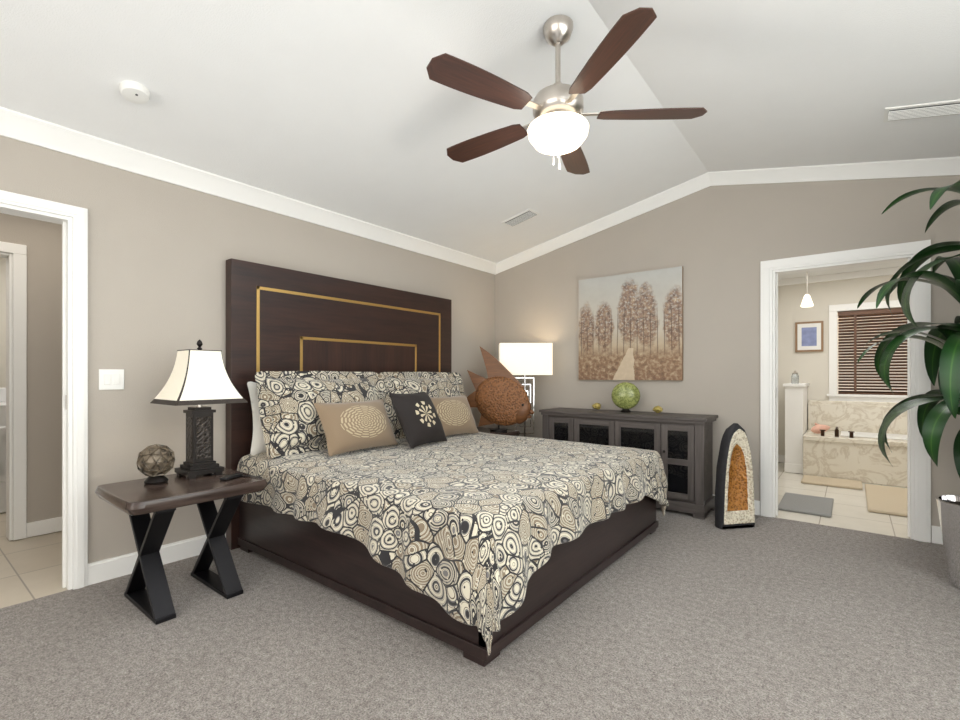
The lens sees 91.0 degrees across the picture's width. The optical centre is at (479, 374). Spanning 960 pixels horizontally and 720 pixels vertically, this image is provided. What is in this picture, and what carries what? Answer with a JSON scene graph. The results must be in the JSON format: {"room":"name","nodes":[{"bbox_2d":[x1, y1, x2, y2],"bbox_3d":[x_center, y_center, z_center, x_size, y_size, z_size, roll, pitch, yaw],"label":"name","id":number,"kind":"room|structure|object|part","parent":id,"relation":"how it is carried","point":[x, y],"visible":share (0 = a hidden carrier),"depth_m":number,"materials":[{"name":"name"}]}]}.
{"room":"bedroom","nodes":[
{"label":"bedroom","id":0,"kind":"room"},
{"bbox_2d":[0,213,61,522],"bbox_3d":[-3.532,-0.050,3.161,0.120,2.440,4.040,0,0,38],"label":"wall","id":1,"kind":"structure","parent":0,"point":[41,240],"depth_m":3.45,"materials":[{"name":"paint"}]},
{"bbox_2d":[0,512,67,608],"bbox_3d":[-3.704,1.202,3.297,3.200,0.056,3.800,0,0,38],"label":"floor","id":2,"kind":"structure","parent":0,"point":[30,568],"depth_m":2.88,"materials":[{"name":"beige tile"}]},
{"bbox_2d":[0,388,5,512],"bbox_3d":[-4.271,0.645,4.239,0.705,1.050,0.620,0,0,38],"label":"washer","id":3,"kind":"object","parent":2,"relation":"on","point":[2,450],"visible":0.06,"depth_m":3.99,"materials":[{"name":"white metal"}]},
{"bbox_2d":[0,135,494,562],"bbox_3d":[-1.984,-0.065,2.993,0.120,2.470,7.090,0,0,38],"label":"wall","id":4,"kind":"structure","parent":0,"point":[160,253],"depth_m":2.92,"materials":[{"name":"paint"}]},
{"bbox_2d":[0,190,87,589],"bbox_3d":[-2.640,0.120,3.210,1.471,2.100,2.620,0,0,38],"label":"door frame","id":5,"kind":"structure","parent":4,"relation":"attached to","point":[72,220],"depth_m":2.60,"materials":[{"name":"white wood"}]},
{"bbox_2d":[99,369,123,389],"bbox_3d":[-2.119,0.026,2.716,0.010,0.118,0.118,0,0,38],"label":"switch plate","id":6,"kind":"object","parent":4,"relation":"attached to","point":[111,379],"visible":1,"depth_m":2.71,"materials":[{"name":"white plastic"}]},
{"bbox_2d":[88,533,225,584],"bbox_3d":[-0.999,1.111,4.134,0.016,0.117,3.838,0,0,38],"label":"baseboard","id":7,"kind":"structure","parent":4,"relation":"attached to","point":[109,568],"depth_m":2.78,"materials":[{"name":"white wood"}]},
{"bbox_2d":[0,106,495,274],"bbox_3d":[-1.907,-1.258,2.932,0.075,0.115,6.850,0,0,38],"label":"crown molding","id":8,"kind":"structure","parent":4,"relation":"attached to","point":[19,126],"depth_m":3.05,"materials":[{"name":"white wood"}]},
{"bbox_2d":[496,157,959,273],"bbox_3d":[2.020,-1.487,4.152,4.560,0.574,0.075,0,0,38],"label":"crown molding","id":9,"kind":"structure","parent":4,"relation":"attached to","point":[947,166],"depth_m":3.93,"materials":[{"name":"white wood"}]},
{"bbox_2d":[713,494,759,514],"bbox_3d":[1.269,1.111,4.781,2.720,0.117,0.016,0,0,38],"label":"baseboard","id":10,"kind":"structure","parent":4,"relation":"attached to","point":[756,503],"depth_m":3.95,"materials":[{"name":"white wood"}]},
{"bbox_2d":[0,0,959,279],"bbox_3d":[0.822,-1.572,2.630,4.980,0.604,9.990,0,0,38],"label":"ceiling","id":11,"kind":"structure","parent":0,"point":[349,108],"depth_m":2.58,"materials":[{"name":"paint"}]},
{"bbox_2d":[119,81,149,103],"bbox_3d":[-1.707,-1.392,2.336,0.124,0.040,0.124,-14,-9,37],"label":"smoke detector","id":12,"kind":"object","parent":11,"relation":"attached to","point":[134,92],"visible":1,"depth_m":2.31,"materials":[{"name":"white plastic"}]},
{"bbox_2d":[502,209,539,226],"bbox_3d":[0.383,-1.472,4.445,0.320,0.016,0.170,-14,-9,37],"label":"ceiling vent","id":13,"kind":"object","parent":11,"relation":"in","point":[519,218],"visible":1,"depth_m":4.43,"materials":[{"name":"white plastic"}]},
{"bbox_2d":[426,7,706,174],"bbox_3d":[0.341,-1.376,2.391,1.318,0.728,1.386,0,0,38],"label":"ceiling fan","id":14,"kind":"object","parent":11,"relation":"hanging from","point":[558,125],"visible":1,"depth_m":2.24,"materials":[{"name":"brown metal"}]},
{"bbox_3d":[0.046,-1.293,2.125,0.615,0.012,0.148,0,-11,-34],"label":"blade","id":15,"kind":"part","parent":14,"relation":"part of","materials":[{"name":"brown wood"}]},
{"bbox_3d":[0.065,-1.293,2.609,0.615,0.012,0.148,0,-11,38],"label":"blade","id":16,"kind":"part","parent":14,"relation":"part of","materials":[{"name":"brown wood"}]},
{"bbox_3d":[0.532,-1.293,2.740,0.148,0.012,0.615,12,4,20],"label":"blade","id":17,"kind":"part","parent":14,"relation":"part of","materials":[{"name":"brown wood"}]},
{"bbox_3d":[0.500,-1.293,1.956,0.148,0.012,0.615,-11,3,-16],"label":"blade","id":18,"kind":"part","parent":14,"relation":"part of","materials":[{"name":"brown wood"}]},
{"bbox_3d":[0.801,-1.293,2.337,0.615,0.012,0.148,0,11,2],"label":"blade","id":19,"kind":"part","parent":14,"relation":"part of","materials":[{"name":"brown wood"}]},
{"bbox_2d":[801,271,813,306],"bbox_3d":[3.937,-1.045,5.682,0.130,0.450,0.130,0,0,38],"label":"pendant light","id":20,"kind":"object","parent":11,"relation":"hanging from","point":[807,301],"visible":0.85,"depth_m":5.65,"materials":[{"name":"white glass"}]},
{"bbox_2d":[883,99,959,121],"bbox_3d":[2.540,-1.504,2.697,0.360,0.016,0.180,14,9,37],"label":"ceiling vent","id":21,"kind":"object","parent":11,"relation":"in","point":[928,110],"visible":1,"depth_m":2.69,"materials":[{"name":"white plastic"}]},
{"bbox_2d":[0,508,959,719],"bbox_3d":[-0.074,1.200,1.490,4.740,0.060,6.850,0,0,38],"label":"floor","id":22,"kind":"structure","parent":0,"point":[676,615],"depth_m":2.03,"materials":[{"name":"grey carpet"}]},
{"bbox_2d":[95,468,267,624],"bbox_3d":[-1.574,0.870,2.511,0.589,0.600,0.648,0,0,38],"label":"nightstand","id":23,"kind":"object","parent":22,"relation":"on","point":[138,501],"visible":0.94,"depth_m":2.41,"materials":[{"name":"brown wood"}]},
{"bbox_2d":[136,444,174,484],"bbox_3d":[-1.707,0.466,2.488,0.167,0.206,0.176,0,0,38],"label":"ornament ball","id":24,"kind":"object","parent":23,"relation":"on","point":[155,463],"visible":1,"depth_m":2.44,"materials":[{"name":"beige"}]},
{"bbox_2d":[150,339,247,478],"bbox_3d":[-1.604,0.183,2.700,0.380,0.772,0.380,0,0,38],"label":"table lamp","id":25,"kind":"object","parent":23,"relation":"on","point":[199,377],"visible":1,"depth_m":2.64,"materials":[{"name":"fabric"},{"name":"dark metal"}]},
{"bbox_2d":[219,473,242,479],"bbox_3d":[-1.372,0.561,2.607,0.045,0.015,0.130,0,0,13],"label":"remote","id":26,"kind":"object","parent":23,"relation":"on","point":[231,476],"visible":0.9,"depth_m":2.58,"materials":[{"name":"black plastic"}]},
{"bbox_2d":[211,474,261,477],"bbox_3d":[-1.361,0.565,2.637,0.302,0.008,0.145,0,0,38],"label":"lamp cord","id":27,"kind":"object","parent":23,"relation":"on","point":[241,475],"visible":0.77,"depth_m":2.64,"materials":[{"name":"black plastic"}]},
{"bbox_2d":[226,258,668,666],"bbox_3d":[-0.150,0.195,3.362,2.281,1.950,2.292,0,0,38],"label":"bed","id":28,"kind":"object","parent":22,"relation":"on","point":[401,487],"visible":1,"depth_m":2.94,"materials":[{"name":"fabric"}]},
{"bbox_2d":[388,391,447,448],"bbox_3d":[-0.468,0.330,3.626,0.162,0.450,0.470,-32,-15,26],"label":"pillow","id":29,"kind":"object","parent":28,"relation":"on","point":[416,413],"depth_m":3.51,"materials":[{"name":"black fabric"}]},
{"bbox_2d":[233,427,668,655],"bbox_3d":[-0.106,0.808,3.328,2.178,0.589,2.296,0,0,38],"label":"comforter","id":30,"kind":"object","parent":28,"relation":"on","point":[466,537],"depth_m":2.41,"materials":[{"name":"fabric"}]},
{"bbox_2d":[477,427,519,435],"bbox_3d":[0.079,0.870,4.888,0.587,0.600,0.388,0,0,38],"label":"nightstand","id":31,"kind":"object","parent":22,"relation":"on","point":[508,432],"visible":0.21,"depth_m":4.76,"materials":[{"name":"brown wood"}]},
{"bbox_2d":[467,347,533,431],"bbox_3d":[0.132,0.137,4.802,0.840,0.865,0.180,0,0,14],"label":"fish sculpture","id":32,"kind":"object","parent":31,"relation":"on","point":[499,396],"visible":0.98,"depth_m":4.73,"materials":[{"name":"brown wicker"}]},
{"bbox_2d":[499,343,552,436],"bbox_3d":[0.477,0.420,5.020,0.544,1.500,0.304,0,0,0],"label":"floor lamp","id":33,"kind":"object","parent":22,"relation":"on","point":[524,359],"visible":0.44,"depth_m":4.87,"materials":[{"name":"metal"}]},
{"bbox_2d":[539,407,717,518],"bbox_3d":[1.338,0.760,4.441,1.560,0.820,0.425,0,0,38],"label":"sideboard","id":34,"kind":"object","parent":22,"relation":"on","point":[681,444],"visible":0.58,"depth_m":4.05,"materials":[{"name":"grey wood"}]},
{"bbox_2d":[592,403,600,409],"bbox_3d":[1.146,0.307,4.646,0.088,0.067,0.068,0,0,38],"label":"stone","id":35,"kind":"object","parent":34,"relation":"on","point":[596,406],"visible":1,"depth_m":4.62,"materials":[{"name":"yellow stone"}]},
{"bbox_2d":[611,382,639,411],"bbox_3d":[1.371,0.208,4.443,0.247,0.282,0.153,0,0,38],"label":"ornament ball","id":36,"kind":"object","parent":34,"relation":"on","point":[625,396],"visible":1,"depth_m":4.40,"materials":[{"name":"glass"}]},
{"bbox_2d":[652,406,662,412],"bbox_3d":[1.601,0.309,4.250,0.088,0.070,0.074,0,0,38],"label":"stone","id":37,"kind":"object","parent":34,"relation":"on","point":[657,409],"visible":1,"depth_m":4.23,"materials":[{"name":"yellow stone"}]},
{"bbox_2d":[715,423,754,529],"bbox_3d":[1.956,0.771,3.682,0.301,0.798,0.179,0,0,-12],"label":"geode","id":38,"kind":"object","parent":22,"relation":"on","point":[734,494],"visible":1,"depth_m":3.62,"materials":[{"name":"stone"}]},
{"bbox_2d":[857,181,959,588],"bbox_3d":[2.791,-0.008,2.530,1.202,2.357,1.246,0,0,38],"label":"potted plant","id":39,"kind":"object","parent":22,"relation":"on","point":[942,348],"visible":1,"depth_m":2.66,"materials":[{"name":"green plant"}]},
{"bbox_2d":[931,525,942,544],"bbox_3d":[3.516,1.111,3.013,0.920,0.117,0.016,0,0,38],"label":"baseboard","id":40,"kind":"structure","parent":22,"relation":"on","point":[936,536],"depth_m":3.28,"materials":[{"name":"white wood"}]},
{"bbox_2d":[495,175,959,526],"bbox_3d":[2.069,-0.302,4.214,4.980,2.944,0.158,0,0,38],"label":"wall","id":41,"kind":"structure","parent":0,"point":[719,244],"depth_m":4.26,"materials":[{"name":"paint"}]},
{"bbox_3d":[1.446,-0.470,4.627,1.030,1.040,0.036,0,0,38],"label":"painting","id":42,"kind":"part","parent":41,"relation":"part of"},
{"bbox_2d":[760,240,930,542],"bbox_3d":[2.786,0.113,3.670,1.030,2.115,0.166,0,0,38],"label":"door frame","id":43,"kind":"structure","parent":41,"relation":"attached to","point":[918,488],"depth_m":3.56,"materials":[{"name":"white wood"}]},
{"bbox_2d":[778,274,900,454],"bbox_3d":[4.739,-0.050,5.828,2.280,2.440,0.120,0,0,38],"label":"wall","id":44,"kind":"structure","parent":0,"point":[811,369],"depth_m":6.09,"materials":[{"name":"paint"}]},
{"bbox_2d":[795,321,823,351],"bbox_3d":[4.259,-0.495,6.108,0.300,0.390,0.028,0,0,38],"label":"picture","id":45,"kind":"object","parent":44,"relation":"attached to","point":[809,336],"visible":0.98,"depth_m":6.09,"materials":[{"name":"paper"}]},
{"bbox_2d":[778,267,906,462],"bbox_3d":[4.678,-0.050,5.767,2.320,2.440,0.050,0,0,38],"label":"window trim","id":46,"kind":"structure","parent":44,"relation":"in","point":[833,395],"depth_m":5.91,"materials":[{"name":"white wood"}]},
{"bbox_2d":[838,308,906,394],"bbox_3d":[4.869,-0.279,5.694,0.880,1.033,0.055,0,0,38],"label":"window blinds","id":47,"kind":"object","parent":46,"relation":"attached to","point":[898,378],"visible":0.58,"depth_m":5.78,"materials":[{"name":"brown wood"}]},
{"bbox_2d":[776,462,910,538],"bbox_3d":[3.945,1.201,4.690,2.700,0.058,3.150,0,0,38],"label":"floor","id":48,"kind":"structure","parent":0,"point":[850,510],"depth_m":4.02,"materials":[{"name":"beige tile"}]},
{"bbox_2d":[783,383,808,473],"bbox_3d":[3.955,0.637,5.900,0.220,1.065,0.725,0,0,38],"label":"half wall","id":49,"kind":"structure","parent":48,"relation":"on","point":[795,413],"depth_m":5.63,"materials":[{"name":"white paint"}]},
{"bbox_2d":[791,370,798,383],"bbox_3d":[3.843,0.024,5.756,0.080,0.160,0.080,0,0,38],"label":"jar","id":50,"kind":"object","parent":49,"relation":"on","point":[795,378],"visible":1,"depth_m":5.73,"materials":[{"name":"clear glass"}]},
{"bbox_2d":[778,492,833,516],"bbox_3d":[2.939,1.160,4.253,0.380,0.020,0.680,0,0,38],"label":"bath mat","id":51,"kind":"object","parent":48,"relation":"on","point":[809,504],"visible":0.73,"depth_m":4.19,"materials":[{"name":"grey fabric"}]},
{"bbox_2d":[801,475,862,489],"bbox_3d":[3.803,1.158,5.107,0.520,0.024,0.410,0,0,38],"label":"bath mat","id":52,"kind":"object","parent":48,"relation":"on","point":[834,482],"visible":0.92,"depth_m":5.05,"materials":[{"name":"beige fabric"}]},
{"bbox_2d":[803,400,906,486],"bbox_3d":[4.661,0.748,5.256,1.705,0.845,0.866,0,0,38],"label":"bathtub","id":53,"kind":"object","parent":48,"relation":"on","point":[858,456],"visible":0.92,"depth_m":5.34,"materials":[{"name":"stone"}]},
{"bbox_2d":[811,423,829,433],"bbox_3d":[3.974,0.623,5.507,0.186,0.125,0.127,0,0,38],"label":"shell","id":54,"kind":"object","parent":53,"relation":"on","point":[816,428],"visible":0.85,"depth_m":5.48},
{"bbox_2d":[820,427,854,437],"bbox_3d":[4.060,0.646,5.370,0.315,0.104,0.121,0,0,38],"label":"faucet","id":55,"kind":"object","parent":53,"relation":"attached to","point":[837,433],"visible":1,"depth_m":5.32,"materials":[{"name":"brown metal"}]},
{"bbox_2d":[865,484,906,516],"bbox_3d":[3.937,1.157,4.308,0.640,0.026,1.200,0,0,38],"label":"bath mat","id":56,"kind":"object","parent":48,"relation":"on","point":[889,500],"visible":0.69,"depth_m":4.34,"materials":[{"name":"beige fabric"}]},
{"label":"outside","id":57,"kind":"structure","parent":0,"visible":0},
{"bbox_2d":[837,312,906,393],"bbox_3d":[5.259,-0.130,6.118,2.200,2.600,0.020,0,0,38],"label":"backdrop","id":58,"kind":"structure","parent":57,"point":[865,355],"depth_m":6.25,"materials":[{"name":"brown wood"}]}
]}

